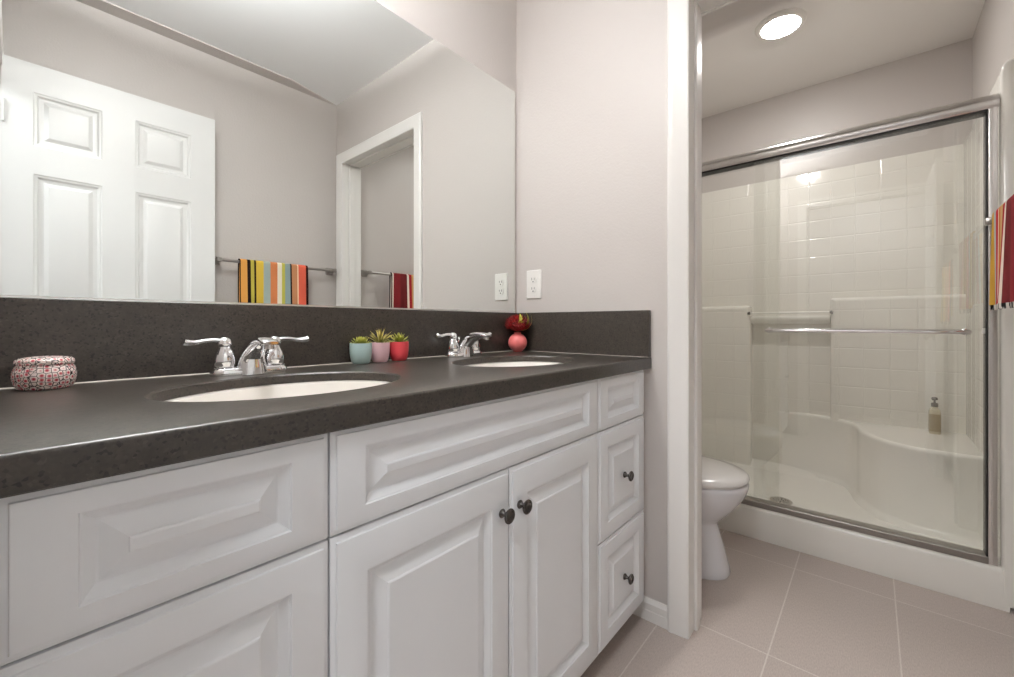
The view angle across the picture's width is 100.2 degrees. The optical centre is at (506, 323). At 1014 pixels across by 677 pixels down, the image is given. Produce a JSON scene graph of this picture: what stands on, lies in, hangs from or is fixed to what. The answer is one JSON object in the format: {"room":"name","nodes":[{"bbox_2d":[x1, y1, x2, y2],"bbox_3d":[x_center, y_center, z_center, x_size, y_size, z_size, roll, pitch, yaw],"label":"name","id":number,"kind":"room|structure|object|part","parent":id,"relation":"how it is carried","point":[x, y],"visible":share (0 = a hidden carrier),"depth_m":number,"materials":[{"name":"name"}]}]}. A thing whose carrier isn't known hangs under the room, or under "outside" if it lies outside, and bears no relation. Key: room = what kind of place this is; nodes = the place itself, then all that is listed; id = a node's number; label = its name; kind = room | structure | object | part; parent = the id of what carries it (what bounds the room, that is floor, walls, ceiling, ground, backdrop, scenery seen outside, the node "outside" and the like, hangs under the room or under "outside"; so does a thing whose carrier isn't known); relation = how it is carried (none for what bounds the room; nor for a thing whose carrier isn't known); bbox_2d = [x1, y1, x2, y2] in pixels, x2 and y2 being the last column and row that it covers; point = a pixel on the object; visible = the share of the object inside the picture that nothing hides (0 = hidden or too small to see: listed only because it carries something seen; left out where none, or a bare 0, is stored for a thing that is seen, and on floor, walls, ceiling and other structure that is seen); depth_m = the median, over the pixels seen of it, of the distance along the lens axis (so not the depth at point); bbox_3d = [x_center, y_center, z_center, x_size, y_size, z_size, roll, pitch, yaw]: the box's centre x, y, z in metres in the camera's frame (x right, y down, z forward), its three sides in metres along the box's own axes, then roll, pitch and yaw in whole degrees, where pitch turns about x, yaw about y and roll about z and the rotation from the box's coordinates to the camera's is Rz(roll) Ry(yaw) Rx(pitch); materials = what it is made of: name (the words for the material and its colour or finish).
{"room":"bathroom","nodes":[
{"label":"bathroom","id":0,"kind":"room"},
{"bbox_2d":[371,342,389,362],"bbox_3d":[-0.375,0.083,1.251,0.056,0.058,0.056,0,0,41],"label":"pot","id":1,"kind":"object","parent":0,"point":[380,350],"depth_m":1.23,"materials":[{"name":"pink ceramic"}]},
{"bbox_2d":[390,341,408,360],"bbox_3d":[-0.332,0.083,1.302,0.059,0.058,0.059,0,0,41],"label":"pot","id":2,"kind":"object","parent":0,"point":[399,350],"depth_m":1.28,"materials":[{"name":"red ceramic"}]},
{"bbox_2d":[375,0,516,312],"bbox_3d":[0.100,-0.400,1.980,0.120,2.800,3.441,0,0,41],"label":"wall","id":3,"kind":"structure","parent":0,"point":[483,33],"depth_m":1.64,"materials":[{"name":"grey paint"}]},
{"bbox_2d":[0,0,514,312],"bbox_3d":[-0.431,-0.517,1.264,0.008,0.940,1.422,0,0,41],"label":"wall mirror","id":4,"kind":"object","parent":3,"relation":"attached to","point":[309,153],"visible":1,"depth_m":1.03,"materials":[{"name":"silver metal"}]},
{"bbox_2d":[0,297,516,387],"bbox_3d":[-0.421,0.033,1.267,0.020,0.158,1.440,0,0,41],"label":"backsplash","id":5,"kind":"structure","parent":3,"relation":"attached to","point":[106,339],"depth_m":0.93,"materials":[{"name":"stone"}]},
{"bbox_2d":[517,0,666,604],"bbox_3d":[0.672,-0.400,1.352,1.566,2.800,0.115,0,0,41],"label":"wall","id":6,"kind":"structure","parent":0,"point":[592,74],"depth_m":1.56,"materials":[{"name":"grey paint"}]},
{"bbox_2d":[527,269,541,298],"bbox_3d":[0.110,-0.164,1.753,0.075,0.119,0.009,0,0,41],"label":"wall outlet","id":7,"kind":"object","parent":6,"relation":"attached to","point":[534,277],"visible":1,"depth_m":1.75,"materials":[{"name":"white plastic"}]},
{"bbox_2d":[530,286,536,292],"bbox_3d":[0.108,-0.144,1.751,0.034,0.028,0.003,0,0,41],"label":"receptacle","id":8,"kind":"object","parent":7,"relation":"attached to","point":[533,289],"depth_m":1.75,"materials":[{"name":"grey plastic"}]},
{"bbox_2d":[530,276,536,282],"bbox_3d":[0.108,-0.183,1.751,0.034,0.028,0.003,0,0,41],"label":"receptacle","id":9,"kind":"object","parent":7,"relation":"attached to","point":[533,279],"depth_m":1.75,"materials":[{"name":"grey plastic"}]},
{"bbox_2d":[633,595,666,629],"bbox_3d":[0.282,0.964,1.602,0.649,0.072,0.013,0,0,41],"label":"baseboard","id":10,"kind":"structure","parent":6,"relation":"attached to","point":[653,611],"depth_m":1.42,"materials":[{"name":"white paint"}]},
{"bbox_2d":[667,0,689,638],"bbox_3d":[0.866,-0.058,1.096,0.894,2.115,0.018,0,0,41],"label":"trim","id":11,"kind":"structure","parent":6,"relation":"attached to","point":[678,11],"depth_m":1.36,"materials":[{"name":"white paint"}]},
{"bbox_2d":[690,0,728,635],"bbox_3d":[0.909,-0.036,1.147,0.798,2.073,0.115,0,0,41],"label":"trim","id":12,"kind":"structure","parent":6,"relation":"attached to","point":[697,7],"depth_m":1.38,"materials":[{"name":"white paint"}]},
{"bbox_2d":[701,0,737,616],"bbox_3d":[0.953,-0.058,1.198,0.894,2.115,0.018,0,0,41],"label":"trim","id":13,"kind":"structure","parent":6,"relation":"attached to","point":[729,1],"depth_m":1.45,"materials":[{"name":"white paint"}]},
{"bbox_2d":[581,529,1013,676],"bbox_3d":[0.619,1.040,0.566,3.000,0.080,4.866,0,0,41],"label":"floor","id":14,"kind":"structure","parent":0,"point":[779,611],"depth_m":1.39,"materials":[{"name":"tile"}]},
{"bbox_2d":[0,370,643,676],"bbox_3d":[-0.198,0.576,1.075,0.604,0.849,1.437,0,0,41],"label":"vanity cabinet","id":15,"kind":"object","parent":14,"relation":"on","point":[502,537],"visible":1,"depth_m":0.62,"materials":[{"name":"white wood"}]},
{"bbox_3d":[-0.353,0.462,0.486,0.019,0.314,0.299,0,0,41],"label":"drawer","id":16,"kind":"part","parent":15,"relation":"part of","materials":[{"name":"white wood"}]},
{"bbox_3d":[-0.353,0.226,0.486,0.019,0.150,0.299,0,0,41],"label":"drawer","id":17,"kind":"part","parent":15,"relation":"part of","materials":[{"name":"white wood"}]},
{"bbox_2d":[0,297,650,498],"bbox_3d":[-0.205,0.052,1.080,0.591,0.196,1.440,0,0,41],"label":"countertop","id":18,"kind":"structure","parent":15,"relation":"on","point":[116,418],"depth_m":0.81,"materials":[{"name":"stone"}]},
{"bbox_2d":[11,356,76,390],"bbox_3d":[-0.803,0.084,0.738,0.078,0.056,0.078,0,0,41],"label":"lidded jar","id":19,"kind":"object","parent":18,"relation":"on","point":[35,373],"visible":1,"depth_m":0.71,"materials":[{"name":"ceramic"}]},
{"bbox_3d":[-0.803,0.062,0.738,0.074,0.014,0.074,0,0,41],"label":"lid","id":20,"kind":"part","parent":19,"relation":"part of","materials":[{"name":"ceramic"}]},
{"bbox_2d":[180,336,308,376],"bbox_3d":[-0.546,0.069,0.927,0.151,0.086,0.255,0,0,41],"label":"faucet","id":21,"kind":"object","parent":18,"relation":"on","point":[253,358],"visible":1,"depth_m":0.92,"materials":[{"name":"silver metal"}]},
{"bbox_3d":[-0.634,0.037,0.887,0.027,0.016,0.078,0,0,41],"label":"lever","id":22,"kind":"part","parent":21,"relation":"part of","materials":[{"name":"silver metal"}]},
{"bbox_3d":[-0.612,0.063,0.917,0.045,0.070,0.045,0,0,41],"label":"handle","id":23,"kind":"part","parent":21,"relation":"part of","materials":[{"name":"silver metal"}]},
{"bbox_3d":[-0.579,0.103,0.956,0.053,0.018,0.155,0,0,41],"label":"plate","id":24,"kind":"part","parent":21,"relation":"part of","materials":[{"name":"silver metal"}]},
{"bbox_3d":[-0.542,0.069,0.924,0.141,0.085,0.062,0,0,41],"label":"spout","id":25,"kind":"part","parent":21,"relation":"part of","materials":[{"name":"silver metal"}]},
{"bbox_3d":[-0.545,0.063,0.995,0.045,0.070,0.045,0,0,41],"label":"handle","id":26,"kind":"part","parent":21,"relation":"part of","materials":[{"name":"silver metal"}]},
{"bbox_3d":[-0.518,0.037,1.021,0.027,0.016,0.078,0,0,41],"label":"lever","id":27,"kind":"part","parent":21,"relation":"part of","materials":[{"name":"silver metal"}]},
{"bbox_2d":[165,380,389,401],"bbox_3d":[-0.406,0.211,0.805,0.356,0.158,0.462,0,0,41],"label":"sink","id":28,"kind":"object","parent":18,"relation":"in","point":[314,387],"visible":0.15,"depth_m":0.93,"materials":[{"name":"white ceramic"}]},
{"bbox_2d":[349,336,371,363],"bbox_3d":[-0.414,0.073,1.201,0.061,0.078,0.062,0,0,41],"label":"potted succulent","id":29,"kind":"object","parent":18,"relation":"on","point":[360,350],"visible":1,"depth_m":1.18,"materials":[{"name":"teal ceramic"}]},
{"bbox_2d":[368,329,394,362],"bbox_3d":[-0.376,0.061,1.251,0.081,0.101,0.086,0,0,0],"label":"potted succulent","id":30,"kind":"object","parent":18,"relation":"on","point":[380,349],"visible":0.94,"depth_m":1.23,"materials":[{"name":"pink ceramic"}]},
{"bbox_2d":[387,333,408,360],"bbox_3d":[-0.334,0.069,1.301,0.065,0.087,0.069,0,0,-10],"label":"potted succulent","id":31,"kind":"object","parent":18,"relation":"on","point":[399,349],"visible":0.97,"depth_m":1.28,"materials":[{"name":"red ceramic"}]},
{"bbox_2d":[434,332,491,357],"bbox_3d":[-0.116,0.069,1.433,0.151,0.086,0.255,0,0,41],"label":"faucet","id":32,"kind":"object","parent":18,"relation":"on","point":[468,345],"visible":1,"depth_m":1.41,"materials":[{"name":"silver metal"}]},
{"bbox_3d":[-0.204,0.037,1.392,0.027,0.016,0.078,0,0,41],"label":"lever","id":33,"kind":"part","parent":32,"relation":"part of","materials":[{"name":"silver metal"}]},
{"bbox_3d":[-0.182,0.063,1.422,0.045,0.070,0.045,0,0,41],"label":"handle","id":34,"kind":"part","parent":32,"relation":"part of","materials":[{"name":"silver metal"}]},
{"bbox_3d":[-0.149,0.103,1.461,0.053,0.018,0.155,0,0,41],"label":"plate","id":35,"kind":"part","parent":32,"relation":"part of","materials":[{"name":"silver metal"}]},
{"bbox_3d":[-0.112,0.069,1.429,0.141,0.085,0.062,0,0,41],"label":"spout","id":36,"kind":"part","parent":32,"relation":"part of","materials":[{"name":"silver metal"}]},
{"bbox_3d":[-0.116,0.063,1.500,0.045,0.070,0.045,0,0,41],"label":"handle","id":37,"kind":"part","parent":32,"relation":"part of","materials":[{"name":"silver metal"}]},
{"bbox_2d":[464,361,559,366],"bbox_3d":[0.024,0.211,1.304,0.356,0.158,0.462,0,0,41],"label":"sink","id":38,"kind":"object","parent":18,"relation":"in","point":[519,363],"visible":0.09,"depth_m":1.47,"materials":[{"name":"white ceramic"}]},
{"bbox_2d":[508,332,526,351],"bbox_3d":[0.043,0.073,1.719,0.077,0.078,0.077,0,0,41],"label":"bud vase","id":39,"kind":"object","parent":18,"relation":"on","point":[517,342],"visible":1,"depth_m":1.69,"materials":[{"name":"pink ceramic"}]},
{"bbox_2d":[505,313,531,331],"bbox_3d":[0.043,0.023,1.720,0.111,0.143,0.110,0,0,41],"label":"flower","id":40,"kind":"object","parent":39,"relation":"in","point":[517,323],"visible":0.99,"depth_m":1.69,"materials":[{"name":"red plant"}]},
{"bbox_3d":[-0.127,0.616,0.749,0.019,0.622,0.387,0,0,41],"label":"door","id":41,"kind":"part","parent":15,"relation":"part of","materials":[{"name":"white wood"}]},
{"bbox_3d":[-0.001,0.388,0.860,0.026,0.031,0.031,0,0,41],"label":"knob","id":42,"kind":"part","parent":15,"relation":"part of","materials":[{"name":"grey metal"}]},
{"bbox_3d":[0.037,0.388,0.904,0.026,0.031,0.031,0,0,41],"label":"knob","id":43,"kind":"part","parent":15,"relation":"part of","materials":[{"name":"grey metal"}]},
{"bbox_3d":[0.125,0.616,1.041,0.019,0.622,0.377,0,0,41],"label":"door","id":44,"kind":"part","parent":15,"relation":"part of","materials":[{"name":"white wood"}]},
{"bbox_3d":[0.352,0.462,1.305,0.019,0.314,0.313,0,0,41],"label":"drawer","id":45,"kind":"part","parent":15,"relation":"part of","materials":[{"name":"white wood"}]},
{"bbox_3d":[0.352,0.774,1.305,0.019,0.305,0.313,0,0,41],"label":"drawer","id":46,"kind":"part","parent":15,"relation":"part of","materials":[{"name":"white wood"}]},
{"bbox_3d":[0.352,0.226,1.305,0.019,0.150,0.313,0,0,41],"label":"drawer","id":47,"kind":"part","parent":15,"relation":"part of","materials":[{"name":"white wood"}]},
{"bbox_3d":[0.369,0.773,1.290,0.026,0.031,0.031,0,0,41],"label":"knob","id":48,"kind":"part","parent":15,"relation":"part of","materials":[{"name":"grey metal"}]},
{"bbox_3d":[0.369,0.461,1.290,0.026,0.031,0.031,0,0,41],"label":"knob","id":49,"kind":"part","parent":15,"relation":"part of","materials":[{"name":"grey metal"}]},
{"bbox_2d":[702,456,749,580],"bbox_3d":[0.636,0.624,1.894,0.785,0.752,0.444,0,0,41],"label":"toilet","id":50,"kind":"object","parent":14,"relation":"on","point":[725,485],"visible":0.23,"depth_m":1.66,"materials":[{"name":"white ceramic"}]},
{"bbox_3d":[0.765,0.619,1.782,0.420,0.010,0.344,0,0,41],"label":"seat","id":51,"kind":"part","parent":50,"relation":"part of","materials":[{"name":"white plastic"}]},
{"bbox_3d":[0.762,0.597,1.785,0.451,0.034,0.366,0,0,41],"label":"lid","id":52,"kind":"part","parent":50,"relation":"part of","materials":[{"name":"white plastic"}]},
{"bbox_2d":[702,59,1013,612],"bbox_3d":[1.475,0.042,2.300,1.534,1.917,0.921,0,0,41],"label":"shower surround","id":53,"kind":"object","parent":14,"relation":"on","point":[836,424],"visible":0.8,"depth_m":2.30,"materials":[{"name":"white plastic"}]},
{"bbox_2d":[750,316,830,323],"bbox_3d":[1.728,-0.025,2.603,0.407,0.049,0.078,0,0,41],"label":"niche shelf","id":54,"kind":"object","parent":53,"relation":"attached to","point":[753,319],"depth_m":2.57,"materials":[{"name":"white plastic"}]},
{"bbox_3d":[1.764,0.005,2.637,1.532,1.840,0.029,0,0,41],"label":"panel","id":55,"kind":"part","parent":53,"relation":"part of","materials":[{"name":"clear glass"}]},
{"bbox_2d":[702,93,999,565],"bbox_3d":[1.187,0.016,1.977,1.458,1.676,0.095,0,0,41],"label":"shower door","id":56,"kind":"structure","parent":53,"relation":"attached to","point":[986,107],"depth_m":1.57,"materials":[{"name":"clear"}]},
{"bbox_3d":[1.195,-0.793,1.986,1.458,0.057,0.070,0,0,41],"label":"header rail","id":57,"kind":"part","parent":56,"relation":"part of","materials":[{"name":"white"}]},
{"bbox_3d":[1.442,0.035,1.763,0.730,1.583,0.006,0,0,41],"label":"glass panel","id":58,"kind":"part","parent":56,"relation":"part of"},
{"bbox_2d":[928,397,940,434],"bbox_3d":[2.124,0.453,2.106,0.043,0.180,0.064,0,0,41],"label":"pump bottle","id":59,"kind":"object","parent":53,"relation":"on","point":[934,414],"visible":1,"depth_m":2.09,"materials":[{"name":"beige plastic"}]},
{"bbox_3d":[2.044,0.005,1.810,0.032,1.840,0.860,0,0,41],"label":"panel","id":60,"kind":"part","parent":53,"relation":"part of","materials":[{"name":"white plastic"}]},
{"bbox_2d":[702,38,971,192],"bbox_3d":[1.813,-0.400,2.696,1.781,2.800,0.120,0,0,41],"label":"wall","id":61,"kind":"structure","parent":0,"point":[942,76],"depth_m":2.47,"materials":[{"name":"grey paint"}]},
{"bbox_2d":[702,0,984,117],"bbox_3d":[1.486,-1.600,2.317,1.541,0.300,0.881,0,0,41],"label":"ceiling","id":62,"kind":"structure","parent":0,"point":[837,38],"depth_m":2.18,"materials":[{"name":"white paint"}]},
{"bbox_2d":[755,8,806,40],"bbox_3d":[1.322,-1.437,2.051,0.212,0.027,0.212,0,0,41],"label":"recessed light","id":63,"kind":"object","parent":62,"relation":"in","point":[780,24],"visible":1,"depth_m":2.02,"materials":[{"name":"white plastic"}]},
{"bbox_2d":[761,16,799,38],"bbox_3d":[1.322,-1.430,2.051,0.159,0.014,0.159,0,0,41],"label":"diffuser","id":64,"kind":"object","parent":63,"relation":"attached to","point":[777,27],"depth_m":2.04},
{"bbox_2d":[972,0,1013,126],"bbox_3d":[1.368,-0.400,0.888,0.145,2.800,3.441,0,0,41],"label":"wall","id":65,"kind":"structure","parent":0,"point":[993,36],"depth_m":1.80,"materials":[{"name":"grey paint"}]},
{"bbox_2d":[984,217,991,225],"bbox_3d":[1.493,-0.354,1.212,0.089,0.048,0.653,0,0,41],"label":"towel bar","id":66,"kind":"object","parent":65,"relation":"attached to","point":[987,221],"visible":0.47,"depth_m":1.46,"materials":[{"name":"silver metal"}]},
{"bbox_2d":[989,194,1013,309],"bbox_3d":[1.486,-0.207,1.254,0.051,0.324,0.326,0,0,41],"label":"striped towel","id":67,"kind":"object","parent":66,"relation":"hanging from","point":[1001,295],"visible":1,"depth_m":1.25,"materials":[{"name":"fabric"}]}
]}

